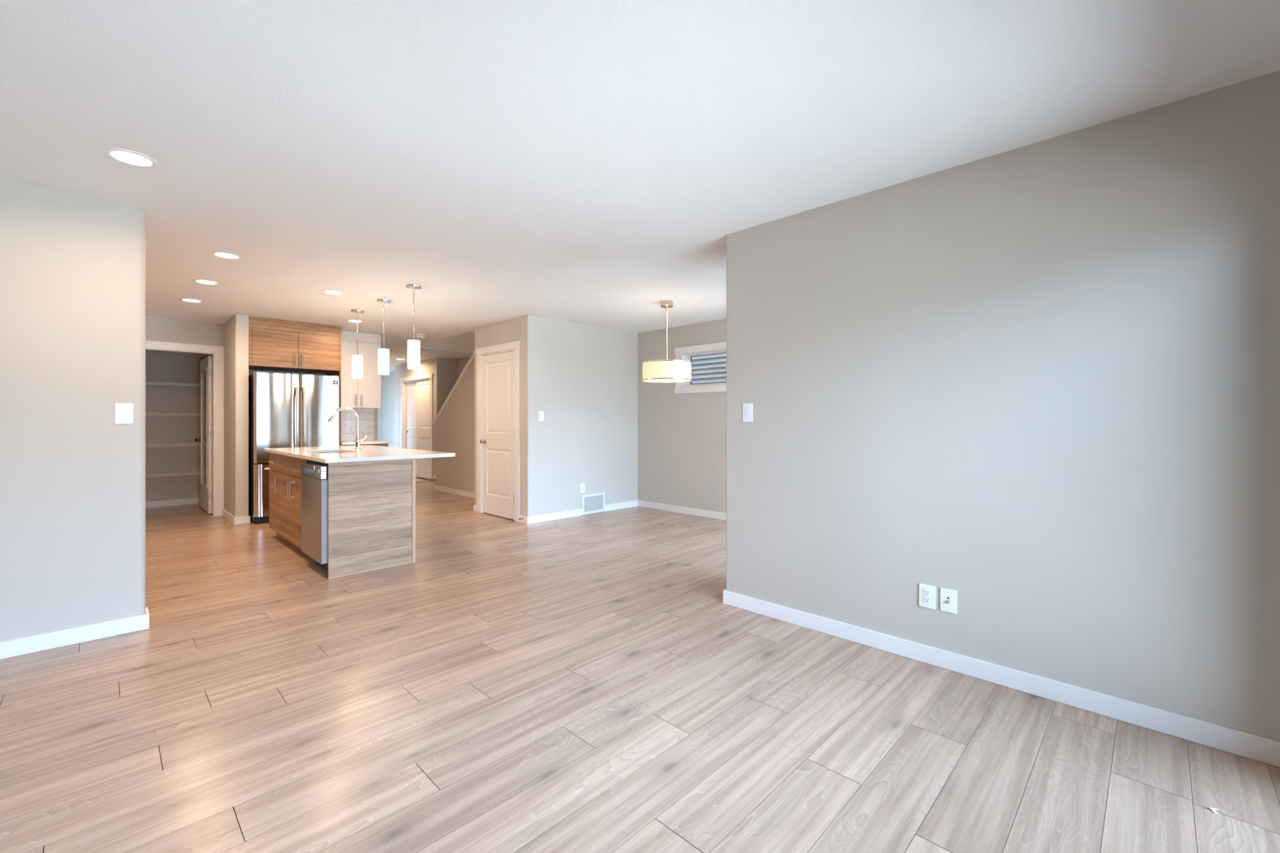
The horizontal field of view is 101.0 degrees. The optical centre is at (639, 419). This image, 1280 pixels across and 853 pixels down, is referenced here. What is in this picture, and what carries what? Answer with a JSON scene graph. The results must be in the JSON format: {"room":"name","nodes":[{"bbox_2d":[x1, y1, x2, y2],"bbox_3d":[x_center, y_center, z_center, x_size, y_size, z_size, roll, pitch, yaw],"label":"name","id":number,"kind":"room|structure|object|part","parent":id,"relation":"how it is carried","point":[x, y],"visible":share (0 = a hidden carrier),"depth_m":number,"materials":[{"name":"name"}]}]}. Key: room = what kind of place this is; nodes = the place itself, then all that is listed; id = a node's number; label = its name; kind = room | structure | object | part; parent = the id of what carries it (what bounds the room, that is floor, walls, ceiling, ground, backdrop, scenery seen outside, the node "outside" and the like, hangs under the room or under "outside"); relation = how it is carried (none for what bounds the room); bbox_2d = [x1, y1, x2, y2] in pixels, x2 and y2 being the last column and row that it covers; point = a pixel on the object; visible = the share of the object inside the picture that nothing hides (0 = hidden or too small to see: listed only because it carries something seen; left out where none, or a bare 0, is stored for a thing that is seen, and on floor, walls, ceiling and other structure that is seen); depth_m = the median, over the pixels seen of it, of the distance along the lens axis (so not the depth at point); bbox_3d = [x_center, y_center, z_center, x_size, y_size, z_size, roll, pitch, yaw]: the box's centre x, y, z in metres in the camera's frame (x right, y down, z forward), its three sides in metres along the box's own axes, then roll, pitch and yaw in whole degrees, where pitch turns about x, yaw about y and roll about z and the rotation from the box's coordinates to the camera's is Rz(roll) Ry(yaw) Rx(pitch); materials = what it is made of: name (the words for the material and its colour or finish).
{"room":"empty living room","nodes":[
{"label":"empty living room","id":0,"kind":"room"},
{"bbox_2d":[0,178,145,642],"bbox_3d":[-3.782,-0.006,2.184,0.140,2.420,2.528,0,0,44],"label":"wall","id":1,"kind":"structure","parent":0,"point":[73,266],"depth_m":2.83,"materials":[{"name":"beige paint"}]},
{"bbox_2d":[0,607,149,659],"bbox_3d":[-3.723,1.161,2.242,0.163,0.086,2.392,0,0,44],"label":"baseboard","id":2,"kind":"structure","parent":1,"relation":"attached to","point":[32,644],"depth_m":2.83,"materials":[{"name":"white paint"}]},
{"bbox_2d":[115,403,133,424],"bbox_3d":[-2.906,-0.036,2.970,0.010,0.118,0.075,0,0,44],"label":"light switch","id":3,"kind":"object","parent":1,"relation":"attached to","point":[123,411],"visible":1,"depth_m":2.97,"materials":[{"name":"white plastic"}]},
{"bbox_3d":[-2.906,-0.036,2.970,0.003,0.072,0.039,0,0,44],"label":"switch frame","id":4,"kind":"part","parent":3,"relation":"part of","materials":[{"name":"white plastic"}]},
{"bbox_2d":[145,350,212,502],"bbox_3d":[-6.394,-0.006,6.684,1.450,2.420,1.800,0,0,44],"label":"wall","id":5,"kind":"structure","parent":0,"point":[171,367],"depth_m":7.38,"materials":[{"name":"beige paint"}]},
{"bbox_2d":[145,497,199,508],"bbox_3d":[-6.424,1.161,6.625,1.250,0.086,1.675,0,0,44],"label":"baseboard","id":6,"kind":"structure","parent":5,"relation":"attached to","point":[192,500],"depth_m":7.38,"materials":[{"name":"white paint"}]},
{"bbox_2d":[145,469,199,477],"bbox_3d":[-6.742,0.730,6.941,0.354,0.056,1.644,0,0,44],"label":"wire shelf","id":7,"kind":"object","parent":5,"relation":"attached to","point":[195,471],"visible":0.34,"depth_m":7.20,"materials":[{"name":"white metal"}]},
{"bbox_2d":[145,441,199,447],"bbox_3d":[-6.742,0.332,6.941,0.354,0.056,1.644,0,0,44],"label":"wire shelf","id":8,"kind":"object","parent":5,"relation":"attached to","point":[184,442],"visible":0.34,"depth_m":7.21,"materials":[{"name":"white metal"}]},
{"bbox_2d":[145,381,199,386],"bbox_3d":[-6.742,-0.495,6.941,0.354,0.056,1.644,0,0,44],"label":"wire shelf","id":9,"kind":"object","parent":5,"relation":"attached to","point":[147,383],"visible":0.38,"depth_m":7.17,"materials":[{"name":"white metal"}]},
{"bbox_2d":[145,412,199,416],"bbox_3d":[-6.742,-0.082,6.941,0.354,0.056,1.644,0,0,44],"label":"wire shelf","id":10,"kind":"object","parent":5,"relation":"attached to","point":[151,413],"visible":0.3,"depth_m":7.14,"materials":[{"name":"white metal"}]},
{"bbox_2d":[194,355,212,513],"bbox_3d":[-5.759,0.188,6.994,0.843,2.008,0.166,0,0,44],"label":"door","id":11,"kind":"structure","parent":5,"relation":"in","point":[206,364],"depth_m":6.90,"materials":[{"name":"white paint"}]},
{"bbox_3d":[-6.049,0.274,7.207,0.062,0.062,0.065,0,0,44],"label":"knob","id":12,"kind":"part","parent":11,"relation":"part of","materials":[{"name":"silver metal"}]},
{"bbox_3d":[-5.764,0.104,6.999,0.570,1.530,0.008,0,0,44],"label":"frosted pane","id":13,"kind":"part","parent":11,"relation":"part of","materials":[{"name":"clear glass"}]},
{"bbox_3d":[-5.764,0.188,6.999,0.830,2.008,0.036,0,0,44],"label":"frame","id":14,"kind":"part","parent":11,"relation":"part of","materials":[{"name":"white paint"}]},
{"bbox_2d":[145,315,223,353],"bbox_3d":[-5.877,-0.006,6.090,0.120,2.420,1.675,0,0,44],"label":"wall","id":15,"kind":"structure","parent":0,"point":[161,329],"depth_m":6.38,"materials":[{"name":"beige paint"}]},
{"bbox_2d":[145,340,223,516],"bbox_3d":[-5.637,0.140,6.328,0.150,2.128,1.001,0,0,44],"label":"trim","id":16,"kind":"structure","parent":15,"relation":"attached to","point":[217,357],"depth_m":6.58,"materials":[{"name":"white paint"}]},
{"bbox_2d":[223,314,248,517],"bbox_3d":[-4.947,-0.006,6.439,0.960,2.420,0.125,0,0,44],"label":"wall","id":17,"kind":"structure","parent":0,"point":[236,329],"depth_m":6.13,"materials":[{"name":"beige paint"}]},
{"bbox_2d":[222,508,250,524],"bbox_3d":[-4.894,1.161,6.387,0.838,0.086,0.153,0,0,44],"label":"baseboard","id":18,"kind":"structure","parent":17,"relation":"attached to","point":[246,519],"depth_m":6.12,"materials":[{"name":"white paint"}]},
{"bbox_2d":[248,369,377,439],"bbox_3d":[-4.484,-0.006,7.227,0.120,2.420,1.650,0,0,44],"label":"wall","id":19,"kind":"structure","parent":0,"point":[251,371],"depth_m":7.21,"materials":[{"name":"beige paint"}]},
{"bbox_2d":[341,408,373,440],"bbox_3d":[-4.115,0.062,7.512,0.008,0.459,0.607,0,0,44],"label":"tile backsplash","id":20,"kind":"structure","parent":19,"relation":"attached to","point":[366,415],"depth_m":7.59,"materials":[{"name":"white tile"}]},
{"bbox_2d":[342,421,348,429],"bbox_3d":[-4.162,0.070,7.453,0.008,0.114,0.070,0,0,44],"label":"power outlet","id":21,"kind":"object","parent":20,"relation":"attached to","point":[345,424],"visible":1,"depth_m":7.45,"materials":[{"name":"white plastic"}]},
{"bbox_2d":[360,421,364,428],"bbox_3d":[-4.004,0.070,7.611,0.010,0.114,0.070,0,0,44],"label":"light switch","id":22,"kind":"object","parent":20,"relation":"attached to","point":[362,423],"visible":1,"depth_m":7.61,"materials":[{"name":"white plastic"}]},
{"bbox_2d":[341,330,381,408],"bbox_3d":[-3.986,-0.689,7.370,0.381,1.045,0.585,0,0,44],"label":"upper cabinet","id":23,"kind":"object","parent":19,"relation":"attached to","point":[366,392],"visible":0.61,"depth_m":7.30,"materials":[{"name":"beige paint"}]},
{"bbox_3d":[-3.988,-0.622,7.160,0.019,0.912,0.282,0,0,44],"label":"cabinet door","id":24,"kind":"part","parent":23,"relation":"part of","materials":[{"name":"beige paint"}]},
{"bbox_3d":[-3.882,-1.147,7.268,0.019,0.129,0.585,0,0,44],"label":"panel","id":25,"kind":"part","parent":23,"relation":"part of","materials":[{"name":"beige paint"}]},
{"bbox_3d":[-3.783,-0.622,7.370,0.019,0.912,0.301,0,0,44],"label":"cabinet door","id":26,"kind":"part","parent":23,"relation":"part of","materials":[{"name":"beige paint"}]},
{"bbox_2d":[377,374,382,440],"bbox_3d":[-7.498,-0.006,12.888,0.150,2.420,2.460,0,0,44],"label":"wall","id":27,"kind":"structure","parent":0,"point":[380,410],"depth_m":13.61,"materials":[{"name":"beige paint"}]},
{"bbox_2d":[382,370,395,447],"bbox_3d":[-5.840,-0.006,12.902,2.200,2.420,0.120,0,0,44],"label":"wall","id":28,"kind":"structure","parent":0,"point":[388,380],"depth_m":13.30,"materials":[{"name":"beige paint"}]},
{"bbox_2d":[395,357,455,476],"bbox_3d":[-4.482,-0.006,11.215,2.100,2.420,0.630,0,0,44],"label":"wall","id":29,"kind":"structure","parent":0,"point":[442,370],"depth_m":10.44,"materials":[{"name":"beige paint"}]},
{"bbox_2d":[406,381,416,475],"bbox_3d":[-4.821,0.181,11.225,0.698,2.005,0.037,0,0,44],"label":"door","id":30,"kind":"structure","parent":29,"relation":"in","point":[411,386],"depth_m":11.26,"materials":[{"name":"white paint"}]},
{"bbox_2d":[400,373,432,478],"bbox_3d":[-4.607,0.145,10.966,1.596,2.118,0.141,0,0,44],"label":"trim","id":31,"kind":"structure","parent":29,"relation":"attached to","point":[403,380],"depth_m":11.41,"materials":[{"name":"white paint"}]},
{"bbox_2d":[416,379,430,479],"bbox_3d":[-4.386,0.181,10.743,0.738,2.005,0.037,0,0,44],"label":"door","id":32,"kind":"structure","parent":29,"relation":"in","point":[423,387],"depth_m":10.76,"materials":[{"name":"white paint"}]},
{"bbox_2d":[419,331,475,353],"bbox_3d":[-2.632,-2.156,8.531,2.400,1.880,1.595,0,0,44],"label":"wall","id":33,"kind":"structure","parent":0,"point":[465,342],"depth_m":9.41,"materials":[{"name":"beige paint"}]},
{"bbox_2d":[434,355,475,493],"bbox_3d":[-2.627,-0.162,8.243,2.450,2.733,0.100,0,0,44],"label":"wall","id":34,"kind":"structure","parent":0,"point":[455,427],"depth_m":8.43,"materials":[{"name":"beige paint"}]},
{"bbox_2d":[429,474,435,481],"bbox_3d":[-3.540,0.992,9.001,0.075,0.125,0.095,0,0,44],"label":"stair nosing","id":35,"kind":"structure","parent":34,"relation":"attached to","point":[434,478],"depth_m":8.99,"materials":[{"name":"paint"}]},
{"bbox_2d":[432,350,475,426],"bbox_3d":[-2.756,-0.738,8.369,2.150,1.679,0.144,0,0,44],"label":"trim","id":36,"kind":"structure","parent":34,"relation":"attached to","point":[473,353],"depth_m":8.50,"materials":[{"name":"white paint"}]},
{"bbox_2d":[433,484,475,498],"bbox_3d":[-2.636,1.161,8.243,2.462,0.086,0.112,0,0,44],"label":"baseboard","id":37,"kind":"structure","parent":34,"relation":"attached to","point":[446,490],"depth_m":8.50,"materials":[{"name":"white paint"}]},
{"bbox_2d":[455,356,471,382],"bbox_3d":[-1.959,-0.006,8.932,4.700,2.420,0.120,0,0,44],"label":"wall","id":38,"kind":"structure","parent":0,"point":[460,363],"depth_m":10.41,"materials":[{"name":"beige paint"}]},
{"bbox_2d":[475,314,637,516],"bbox_3d":[-1.106,-0.006,7.159,1.240,2.420,1.800,0,0,44],"label":"wall","id":39,"kind":"structure","parent":0,"point":[583,378],"depth_m":6.58,"materials":[{"name":"beige paint"}]},
{"bbox_2d":[480,351,514,519],"bbox_3d":[-1.767,0.182,6.534,0.776,2.019,0.100,0,0,44],"label":"door","id":40,"kind":"structure","parent":39,"relation":"in","point":[497,441],"depth_m":6.55,"materials":[{"name":"white paint"}]},
{"bbox_3d":[-2.015,0.274,6.753,0.062,0.062,0.065,0,0,44],"label":"knob","id":41,"kind":"part","parent":40,"relation":"part of","materials":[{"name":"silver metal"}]},
{"bbox_2d":[475,340,519,522],"bbox_3d":[-1.732,0.138,6.581,1.011,2.133,0.141,0,0,44],"label":"trim","id":42,"kind":"structure","parent":39,"relation":"attached to","point":[503,348],"depth_m":6.42,"materials":[{"name":"white paint"}]},
{"bbox_2d":[538,411,543,421],"bbox_3d":[-1.161,-0.045,6.209,0.010,0.116,0.072,0,0,44],"label":"light switch","id":43,"kind":"object","parent":39,"relation":"attached to","point":[540,413],"visible":1,"depth_m":6.21,"materials":[{"name":"white plastic"}]},
{"bbox_2d":[580,483,585,493],"bbox_3d":[-0.723,0.859,6.659,0.008,0.114,0.075,0,0,44],"label":"power outlet","id":44,"kind":"object","parent":39,"relation":"attached to","point":[582,485],"visible":1,"depth_m":6.65,"materials":[{"name":"white plastic"}]},
{"bbox_2d":[582,492,604,515],"bbox_3d":[-0.597,1.073,6.782,0.015,0.247,0.383,0,0,44],"label":"air vent","id":45,"kind":"object","parent":39,"relation":"in","point":[591,503],"visible":1,"depth_m":6.78,"materials":[{"name":"white metal"}]},
{"bbox_2d":[0,475,1279,852],"bbox_3d":[-3.889,1.304,5.916,15.164,0.200,7.710,0,0,44],"label":"floor","id":46,"kind":"structure","parent":0,"point":[588,683],"depth_m":2.06,"materials":[{"name":"brown wood"}]},
{"bbox_2d":[248,371,340,524],"bbox_3d":[-4.343,0.322,6.595,0.804,1.764,0.900,0,0,44],"label":"refrigerator","id":47,"kind":"object","parent":46,"relation":"on","point":[286,410],"visible":0.69,"depth_m":6.26,"materials":[{"name":"silver metal"}]},
{"bbox_3d":[-4.130,0.816,6.387,0.070,0.607,0.900,0,0,44],"label":"freezer drawer","id":48,"kind":"part","parent":47,"relation":"part of","materials":[{"name":"silver metal"}]},
{"bbox_2d":[248,316,341,445],"bbox_3d":[-4.434,-0.004,6.712,0.651,2.415,0.978,0,0,44],"label":"tall cabinet","id":49,"kind":"object","parent":46,"relation":"on","point":[274,344],"visible":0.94,"depth_m":6.50,"materials":[{"name":"brown wood"}]},
{"bbox_3d":[-4.390,-0.859,6.357,0.019,0.442,0.460,0,0,44],"label":"cabinet door","id":50,"kind":"part","parent":49,"relation":"part of","materials":[{"name":"brown wood"}]},
{"bbox_3d":[-4.235,-1.147,6.516,0.020,0.128,0.977,0,0,44],"label":"panel","id":51,"kind":"part","parent":49,"relation":"part of","materials":[{"name":"brown wood"}]},
{"bbox_3d":[-4.228,-0.738,6.483,0.036,0.144,0.016,0,0,44],"label":"handle","id":52,"kind":"part","parent":49,"relation":"part of","materials":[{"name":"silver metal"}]},
{"bbox_3d":[-4.182,-0.738,6.530,0.036,0.144,0.016,0,0,44],"label":"handle","id":53,"kind":"part","parent":49,"relation":"part of","materials":[{"name":"silver metal"}]},
{"bbox_3d":[-4.067,-0.859,6.687,0.019,0.442,0.457,0,0,44],"label":"cabinet door","id":54,"kind":"part","parent":49,"relation":"part of","materials":[{"name":"brown wood"}]},
{"bbox_3d":[-4.112,0.062,7.067,0.614,2.284,0.020,0,0,44],"label":"panel","id":55,"kind":"part","parent":49,"relation":"part of","materials":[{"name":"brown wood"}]},
{"bbox_2d":[301,460,328,571],"bbox_3d":[-2.394,0.773,4.399,0.573,0.862,0.626,0,0,44],"label":"dishwasher","id":56,"kind":"object","parent":46,"relation":"on","point":[314,474],"visible":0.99,"depth_m":4.10,"materials":[{"name":"silver metal"}]},
{"bbox_3d":[-2.594,0.401,4.197,0.570,0.097,0.051,0,0,44],"label":"control panel","id":57,"kind":"part","parent":56,"relation":"part of","materials":[{"name":"silver metal"}]},
{"bbox_3d":[-2.422,1.154,4.373,0.562,0.100,0.342,0,0,44],"label":"kick plate","id":58,"kind":"part","parent":56,"relation":"part of","materials":[{"name":"black plastic"}]},
{"bbox_2d":[268,452,415,579],"bbox_3d":[-2.862,0.764,4.914,2.034,0.880,0.692,0,0,44],"label":"kitchen island","id":59,"kind":"object","parent":46,"relation":"on","point":[371,504],"visible":0.75,"depth_m":4.27,"materials":[{"name":"brown wood"}]},
{"bbox_3d":[-3.611,0.417,5.231,0.520,0.174,0.020,0,0,44],"label":"drawer","id":60,"kind":"part","parent":59,"relation":"part of","materials":[{"name":"brown wood"}]},
{"bbox_3d":[-3.611,0.807,5.231,0.520,0.594,0.020,0,0,44],"label":"cabinet door","id":61,"kind":"part","parent":59,"relation":"part of","materials":[{"name":"brown wood"}]},
{"bbox_3d":[-3.497,0.628,5.079,0.013,0.145,0.038,0,0,44],"label":"handle","id":62,"kind":"part","parent":59,"relation":"part of","materials":[{"name":"silver metal"}]},
{"bbox_3d":[-3.261,0.807,4.888,0.452,0.594,0.020,0,0,44],"label":"cabinet door","id":63,"kind":"part","parent":59,"relation":"part of","materials":[{"name":"brown wood"}]},
{"bbox_3d":[-3.143,0.628,4.731,0.013,0.145,0.038,0,0,44],"label":"handle","id":64,"kind":"part","parent":59,"relation":"part of","materials":[{"name":"silver metal"}]},
{"bbox_3d":[-3.093,0.628,4.683,0.013,0.145,0.038,0,0,44],"label":"handle","id":65,"kind":"part","parent":59,"relation":"part of","materials":[{"name":"silver metal"}]},
{"bbox_3d":[-2.940,0.807,4.574,0.437,0.594,0.020,0,0,44],"label":"cabinet door","id":66,"kind":"part","parent":59,"relation":"part of","materials":[{"name":"brown wood"}]},
{"bbox_2d":[263,444,455,463],"bbox_3d":[-2.746,0.307,5.035,2.120,0.031,1.020,0,0,44],"label":"island countertop","id":67,"kind":"structure","parent":59,"relation":"on","point":[367,452],"depth_m":4.60,"materials":[{"name":"white stone"}]},
{"bbox_2d":[327,406,366,449],"bbox_3d":[-2.861,0.082,5.161,0.054,0.420,0.353,0,0,44],"label":"faucet","id":68,"kind":"object","parent":67,"relation":"on","point":[331,420],"visible":1,"depth_m":5.21,"materials":[{"name":"silver metal"}]},
{"bbox_3d":[-2.869,0.022,5.152,0.025,0.300,0.229,0,0,44],"label":"spout","id":69,"kind":"part","parent":68,"relation":"part of","materials":[{"name":"silver metal"}]},
{"bbox_3d":[-2.143,0.757,4.217,0.020,0.867,0.626,0,0,44],"label":"panel","id":70,"kind":"part","parent":59,"relation":"part of","materials":[{"name":"brown wood"}]},
{"bbox_3d":[-2.629,0.764,5.151,2.034,0.880,0.026,0,0,44],"label":"panel","id":71,"kind":"part","parent":59,"relation":"part of","materials":[{"name":"wood"}]},
{"bbox_2d":[341,443,387,446],"bbox_3d":[-3.900,0.765,7.287,0.610,0.878,0.587,0,0,44],"label":"base cabinet","id":72,"kind":"object","parent":46,"relation":"on","point":[384,444],"visible":0.16,"depth_m":7.17,"materials":[{"name":"brown wood"}]},
{"bbox_2d":[341,440,391,444],"bbox_3d":[-3.878,0.308,7.287,0.640,0.031,0.617,0,0,44],"label":"countertop","id":73,"kind":"structure","parent":72,"relation":"on","point":[365,442],"depth_m":7.13,"materials":[{"name":"white stone"}]},
{"bbox_3d":[-3.688,0.421,7.080,0.019,0.178,0.582,0,0,44],"label":"drawer","id":74,"kind":"part","parent":72,"relation":"part of","materials":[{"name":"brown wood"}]},
{"bbox_2d":[1209,808,1219,813],"bbox_3d":[1.769,1.201,1.624,0.032,0.004,0.020,0,0,-35],"label":"paper scrap","id":75,"kind":"object","parent":46,"relation":"on","point":[1211,809],"visible":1,"depth_m":1.62,"materials":[{"name":"white paper"}]},
{"bbox_2d":[0,0,1279,371],"bbox_3d":[-3.880,-1.341,5.935,15.150,0.250,7.750,0,0,44],"label":"ceiling","id":76,"kind":"structure","parent":0,"point":[593,162],"depth_m":2.12,"materials":[{"name":"white paint"}]},
{"bbox_2d":[104,147,157,167],"bbox_3d":[-2.357,-1.213,2.444,0.176,0.006,0.176,0,0,44],"label":"recessed light","id":77,"kind":"object","parent":76,"relation":"in","point":[128,157],"visible":1,"depth_m":2.44,"materials":[{"name":"white plastic"}]},
{"bbox_2d":[180,297,202,302],"bbox_3d":[-4.554,-1.213,5.354,0.176,0.006,0.176,0,0,44],"label":"recessed light","id":78,"kind":"object","parent":76,"relation":"in","point":[194,300],"visible":1,"depth_m":5.36,"materials":[{"name":"white plastic"}]},
{"bbox_2d":[193,279,218,284],"bbox_3d":[-3.815,-1.213,4.639,0.176,0.006,0.176,0,0,44],"label":"recessed light","id":79,"kind":"object","parent":76,"relation":"in","point":[199,281],"visible":1,"depth_m":4.63,"materials":[{"name":"white plastic"}]},
{"bbox_2d":[211,251,241,259],"bbox_3d":[-3.048,-1.213,3.890,0.176,0.006,0.176,0,0,44],"label":"recessed light","id":80,"kind":"object","parent":76,"relation":"in","point":[220,254],"visible":1,"depth_m":3.88,"materials":[{"name":"white plastic"}]},
{"bbox_2d":[322,289,343,294],"bbox_3d":[-2.918,-1.213,5.015,0.176,0.006,0.176,0,0,44],"label":"recessed light","id":81,"kind":"object","parent":76,"relation":"in","point":[328,291],"visible":1,"depth_m":5.01,"materials":[{"name":"white plastic"}]},
{"bbox_2d":[346,320,363,322],"bbox_3d":[-3.500,-1.213,6.473,0.176,0.006,0.176,0,0,44],"label":"recessed light","id":82,"kind":"object","parent":76,"relation":"in","point":[351,321],"visible":0.91,"depth_m":6.46,"materials":[{"name":"white plastic"}]},
{"bbox_2d":[351,309,364,378],"bbox_3d":[-3.140,-0.840,5.862,0.132,0.752,0.132,0,0,44],"label":"pendant light","id":83,"kind":"object","parent":76,"relation":"hanging from","point":[357,359],"visible":1,"depth_m":5.82,"materials":[{"name":"white glass"}]},
{"bbox_3d":[-3.140,-0.959,5.862,0.021,0.475,0.021,0,0,44],"label":"rod","id":84,"kind":"part","parent":83,"relation":"part of","materials":[{"name":"silver metal"}]},
{"bbox_3d":[-3.140,-0.592,5.862,0.102,0.256,0.102,0,0,44],"label":"lamp shade","id":85,"kind":"part","parent":83,"relation":"part of","materials":[{"name":"white glass"}]},
{"bbox_2d":[376,298,391,374],"bbox_3d":[-2.604,-0.840,5.356,0.132,0.752,0.132,0,0,44],"label":"pendant light","id":86,"kind":"object","parent":76,"relation":"hanging from","point":[383,353],"visible":1,"depth_m":5.32,"materials":[{"name":"white glass"}]},
{"bbox_3d":[-2.604,-0.959,5.356,0.021,0.475,0.021,0,0,44],"label":"rod","id":87,"kind":"part","parent":86,"relation":"part of","materials":[{"name":"silver metal"}]},
{"bbox_3d":[-2.604,-0.592,5.356,0.102,0.256,0.102,0,0,44],"label":"lamp shade","id":88,"kind":"part","parent":86,"relation":"part of","materials":[{"name":"white glass"}]},
{"bbox_2d":[405,284,422,368],"bbox_3d":[-2.046,-0.840,4.771,0.132,0.752,0.132,0,0,44],"label":"pendant light","id":89,"kind":"object","parent":76,"relation":"hanging from","point":[413,346],"visible":1,"depth_m":4.73,"materials":[{"name":"white glass"}]},
{"bbox_3d":[-2.046,-0.592,4.771,0.102,0.256,0.102,0,0,44],"label":"lamp shade","id":90,"kind":"part","parent":89,"relation":"part of","materials":[{"name":"white glass"}]},
{"bbox_3d":[-2.046,-0.959,4.771,0.021,0.475,0.021,0,0,44],"label":"rod","id":91,"kind":"part","parent":89,"relation":"part of","materials":[{"name":"silver metal"}]},
{"bbox_2d":[416,333,426,337],"bbox_3d":[-3.114,-1.196,7.503,0.133,0.041,0.133,0,0,44],"label":"smoke detector","id":92,"kind":"object","parent":76,"relation":"attached to","point":[420,335],"visible":1,"depth_m":7.46,"materials":[{"name":"white plastic"}]},
{"bbox_2d":[642,300,691,382],"bbox_3d":[0.277,-0.802,5.427,0.506,0.828,0.506,0,0,44],"label":"drum pendant","id":93,"kind":"object","parent":76,"relation":"hanging from","point":[664,371],"visible":1,"depth_m":5.23,"materials":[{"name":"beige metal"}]},
{"bbox_3d":[0.277,-0.913,5.427,0.019,0.515,0.019,0,0,44],"label":"rod","id":94,"kind":"part","parent":93,"relation":"part of","materials":[{"name":"silver metal"}]},
{"bbox_3d":[0.277,-0.496,5.427,0.500,0.195,0.500,0,0,44],"label":"lamp shade","id":95,"kind":"part","parent":93,"relation":"part of","materials":[{"name":"beige fabric"}]},
{"bbox_2d":[644,379,689,382],"bbox_3d":[0.277,-0.403,5.427,0.488,0.016,0.488,0,0,44],"label":"diffuser","id":96,"kind":"object","parent":93,"relation":"attached to","point":[645,380],"depth_m":5.41,"materials":[{"name":"white"}]},
{"bbox_2d":[637,318,726,513],"bbox_3d":[1.173,-0.006,6.270,3.500,2.420,0.120,0,0,44],"label":"wall","id":97,"kind":"structure","parent":0,"point":[682,437],"depth_m":6.83,"materials":[{"name":"beige paint"}]},
{"bbox_2d":[473,500,726,524],"bbox_3d":[0.093,1.161,5.976,4.632,0.086,1.812,0,0,44],"label":"baseboard","id":98,"kind":"structure","parent":97,"relation":"attached to","point":[560,515],"depth_m":6.61,"materials":[{"name":"white paint"}]},
{"bbox_2d":[674,341,726,393],"bbox_3d":[0.992,-0.639,6.433,1.381,0.597,0.141,0,0,44],"label":"window frame","id":99,"kind":"structure","parent":97,"relation":"in","point":[689,352],"depth_m":6.61,"materials":[{"name":"white paint"}]},
{"bbox_3d":[1.019,-0.638,6.460,1.185,0.425,0.065,0,0,44],"label":"frame","id":100,"kind":"part","parent":99,"relation":"part of","materials":[{"name":"white plastic"}]},
{"bbox_3d":[1.021,-0.638,6.461,1.101,0.393,0.040,0,0,44],"label":"sash","id":101,"kind":"part","parent":99,"relation":"part of","materials":[{"name":"white plastic"}]},
{"bbox_2d":[726,70,1279,742],"bbox_3d":[1.493,-0.006,2.632,2.490,2.420,0.120,0,0,44],"label":"wall","id":102,"kind":"structure","parent":0,"point":[1037,384],"depth_m":2.30,"materials":[{"name":"beige paint"}]},
{"bbox_2d":[742,403,752,422],"bbox_3d":[0.680,-0.047,3.337,0.072,0.116,0.010,0,0,44],"label":"light switch","id":103,"kind":"object","parent":102,"relation":"attached to","point":[747,407],"visible":1,"depth_m":3.33,"materials":[{"name":"white plastic"}]},
{"bbox_3d":[0.680,-0.047,3.337,0.039,0.072,0.003,0,0,44],"label":"switch frame","id":104,"kind":"part","parent":103,"relation":"part of","materials":[{"name":"white plastic"}]},
{"bbox_2d":[919,583,935,609],"bbox_3d":[1.422,0.874,2.612,0.075,0.114,0.008,0,0,44],"label":"power outlet","id":105,"kind":"object","parent":102,"relation":"attached to","point":[926,593],"visible":1,"depth_m":2.61,"materials":[{"name":"white plastic"}]},
{"bbox_2d":[923,589,930,604],"bbox_3d":[1.421,0.874,2.611,0.033,0.066,0.004,0,0,44],"label":"receptacle","id":106,"kind":"object","parent":105,"relation":"attached to","point":[926,593],"depth_m":2.61,"materials":[{"name":"white plastic"}]},
{"bbox_2d":[940,587,956,613],"bbox_3d":[1.486,0.873,2.543,0.072,0.112,0.017,0,0,44],"label":"outlet","id":107,"kind":"object","parent":102,"relation":"attached to","point":[948,597],"visible":1,"depth_m":2.54,"materials":[{"name":"white plastic"}]},
{"bbox_2d":[723,589,1279,767],"bbox_3d":[1.488,1.161,2.637,2.504,0.086,0.146,0,0,44],"label":"baseboard","id":108,"kind":"structure","parent":102,"relation":"attached to","point":[1253,747],"depth_m":2.28,"materials":[{"name":"white paint"}]},
{"bbox_3d":[-4.286,1.604,4.199,48.000,0.200,28.000,0,0,44],"label":"ground","id":109,"kind":"structure","parent":0,"visible":0},
{"bbox_2d":[691,353,726,384],"bbox_3d":[0.657,-1.746,10.674,14.000,6.500,0.230,0,0,44],"label":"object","id":110,"kind":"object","parent":109,"relation":"on","point":[705,369],"depth_m":9.90,"materials":[{"name":"grey metal"}]}
]}

